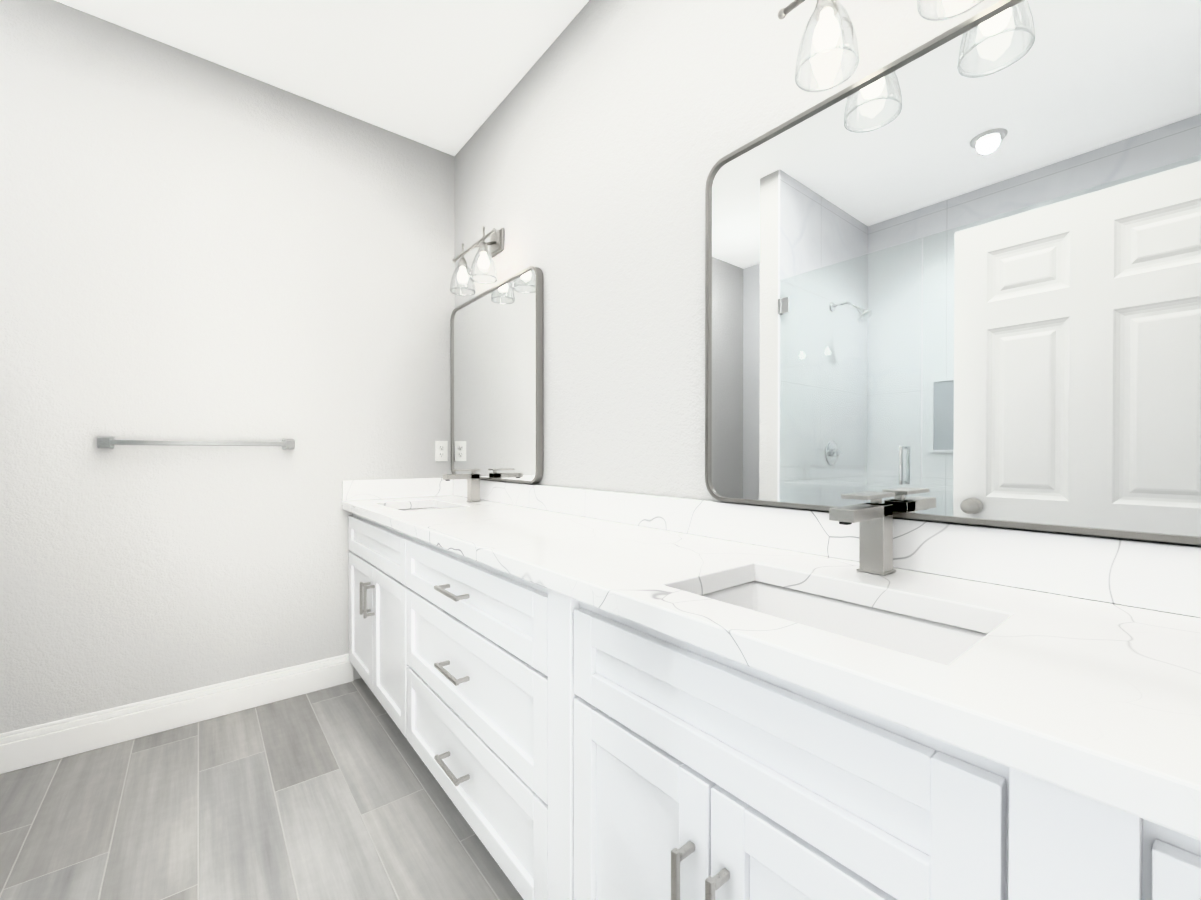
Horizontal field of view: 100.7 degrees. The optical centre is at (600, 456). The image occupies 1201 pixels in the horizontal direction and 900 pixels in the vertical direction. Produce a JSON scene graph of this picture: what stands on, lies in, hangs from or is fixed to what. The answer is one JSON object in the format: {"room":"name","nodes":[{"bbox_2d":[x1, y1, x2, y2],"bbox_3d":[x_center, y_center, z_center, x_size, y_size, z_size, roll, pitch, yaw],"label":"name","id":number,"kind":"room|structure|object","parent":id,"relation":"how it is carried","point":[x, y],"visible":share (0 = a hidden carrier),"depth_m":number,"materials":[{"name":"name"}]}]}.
{"room":"bathroom","nodes":[
{"label":"bathroom","id":0,"kind":"room"},
{"bbox_2d":[0,0,454,733],"bbox_3d":[-1.995,-0.286,1.973,2.910,2.840,0.100,0,0,-39],"label":"wall","id":1,"kind":"structure","parent":0,"point":[194,248],"depth_m":2.11,"materials":[{"name":"paint"}]},
{"bbox_2d":[0,653,353,773],"bbox_3d":[-2.128,1.065,1.800,2.266,0.142,0.016,0,0,-39],"label":"baseboard","id":2,"kind":"structure","parent":1,"relation":"attached to","point":[40,744],"depth_m":2.05,"materials":[{"name":"white wood"}]},
{"bbox_2d":[97,436,294,448],"bbox_3d":[-1.679,-0.057,2.116,0.658,0.048,0.072,0,0,-39],"label":"towel rail","id":3,"kind":"object","parent":1,"relation":"attached to","point":[106,442],"visible":1,"depth_m":2.05,"materials":[{"name":"silver metal"}]},
{"bbox_2d":[342,477,453,500],"bbox_3d":[-1.061,0.168,2.648,0.563,0.102,0.020,0,0,-39],"label":"backsplash","id":4,"kind":"structure","parent":1,"relation":"attached to","point":[409,487],"depth_m":2.62,"materials":[{"name":"white stone"}]},
{"bbox_2d":[435,441,447,460],"bbox_3d":[-0.892,-0.031,2.794,0.070,0.115,0.008,0,0,-39],"label":"electrical outlet plate","id":5,"kind":"object","parent":1,"relation":"attached to","point":[441,450],"visible":1,"depth_m":2.79,"materials":[{"name":"white plastic"}]},
{"bbox_2d":[0,678,523,899],"bbox_3d":[-1.007,1.192,0.840,3.010,0.100,3.120,0,0,-39],"label":"floor","id":6,"kind":"structure","parent":0,"point":[337,792],"depth_m":1.56,"materials":[{"name":"grey wood"}]},
{"bbox_2d":[343,509,1200,899],"bbox_3d":[-0.150,0.702,1.529,0.600,0.869,2.912,0,0,-39],"label":"bathroom vanity","id":7,"kind":"object","parent":6,"relation":"on","point":[592,695],"depth_m":0.77,"materials":[{"name":"white wood"}]},
{"bbox_2d":[342,493,1200,824],"bbox_3d":[-0.145,0.247,1.530,0.586,0.040,2.912,0,0,-39],"label":"countertop","id":8,"kind":"structure","parent":7,"relation":"on","point":[1106,694],"depth_m":0.65,"materials":[{"name":"white stone"}]},
{"bbox_2d":[394,505,445,508],"bbox_3d":[-0.832,0.325,2.299,0.333,0.150,0.488,0,0,-39],"label":"sink","id":9,"kind":"object","parent":8,"relation":"in","point":[395,506],"depth_m":2.50,"materials":[{"name":"white ceramic"}]},
{"bbox_2d":[442,469,481,500],"bbox_3d":[-0.675,0.142,2.425,0.176,0.158,0.054,0,0,-39],"label":"faucet","id":10,"kind":"object","parent":8,"relation":"on","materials":[{"name":"silver metal"}]},
{"bbox_2d":[698,573,985,660],"bbox_3d":[0.362,0.335,0.822,0.333,0.150,0.488,0,0,-39],"label":"sink","id":11,"kind":"object","parent":8,"relation":"in","point":[904,626],"depth_m":0.92,"materials":[{"name":"white ceramic"}]},
{"bbox_2d":[826,491,897,572],"bbox_3d":[0.507,0.152,0.963,0.176,0.158,0.054,0,0,-39],"label":"faucet","id":12,"kind":"object","parent":8,"relation":"on","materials":[{"name":"silver metal"}]},
{"bbox_2d":[55,0,588,155],"bbox_3d":[-1.007,-1.748,0.820,3.010,0.100,3.120,0,0,-39],"label":"ceiling","id":13,"kind":"structure","parent":0,"point":[446,76],"depth_m":2.07,"materials":[{"name":"paint"}]},
{"bbox_2d":[454,480,1200,616],"bbox_3d":[0.075,0.175,1.707,0.021,0.102,2.912,0,0,-39],"label":"backsplash","id":14,"kind":"structure","parent":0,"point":[1148,574],"depth_m":0.95,"materials":[{"name":"white stone"}]},
{"bbox_2d":[455,0,1200,545],"bbox_3d":[0.125,-0.284,1.744,0.100,2.840,3.120,0,0,-39],"label":"wall","id":15,"kind":"structure","parent":0,"point":[603,140],"depth_m":1.68,"materials":[{"name":"paint"}]},
{"bbox_2d":[450,226,503,295],"bbox_3d":[-0.573,-0.946,2.365,0.192,0.288,0.450,0,0,-39],"label":"sconce","id":16,"kind":"object","parent":15,"relation":"attached to","point":[496,243],"visible":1,"depth_m":2.38,"materials":[{"name":"clear glass"}]},
{"bbox_2d":[451,266,542,483],"bbox_3d":[-0.544,-0.352,2.463,0.031,0.933,0.920,0,0,-39],"label":"mirror","id":17,"kind":"object","parent":15,"relation":"attached to","point":[497,382],"visible":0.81,"depth_m":2.36,"materials":[{"name":"silver metal"}]},
{"bbox_2d":[777,0,983,91],"bbox_3d":[0.565,-0.937,0.958,0.192,0.288,0.450,0,0,-39],"label":"sconce","id":18,"kind":"object","parent":15,"relation":"attached to","point":[826,31],"visible":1,"depth_m":1.01,"materials":[{"name":"clear glass"}]},
{"bbox_2d":[705,0,1200,544],"bbox_3d":[0.626,-0.343,1.015,0.031,0.933,1.016,0,0,-39],"label":"mirror","id":19,"kind":"object","parent":15,"relation":"attached to","point":[953,274],"visible":0.94,"depth_m":0.91,"materials":[{"name":"silver metal"}]}
]}

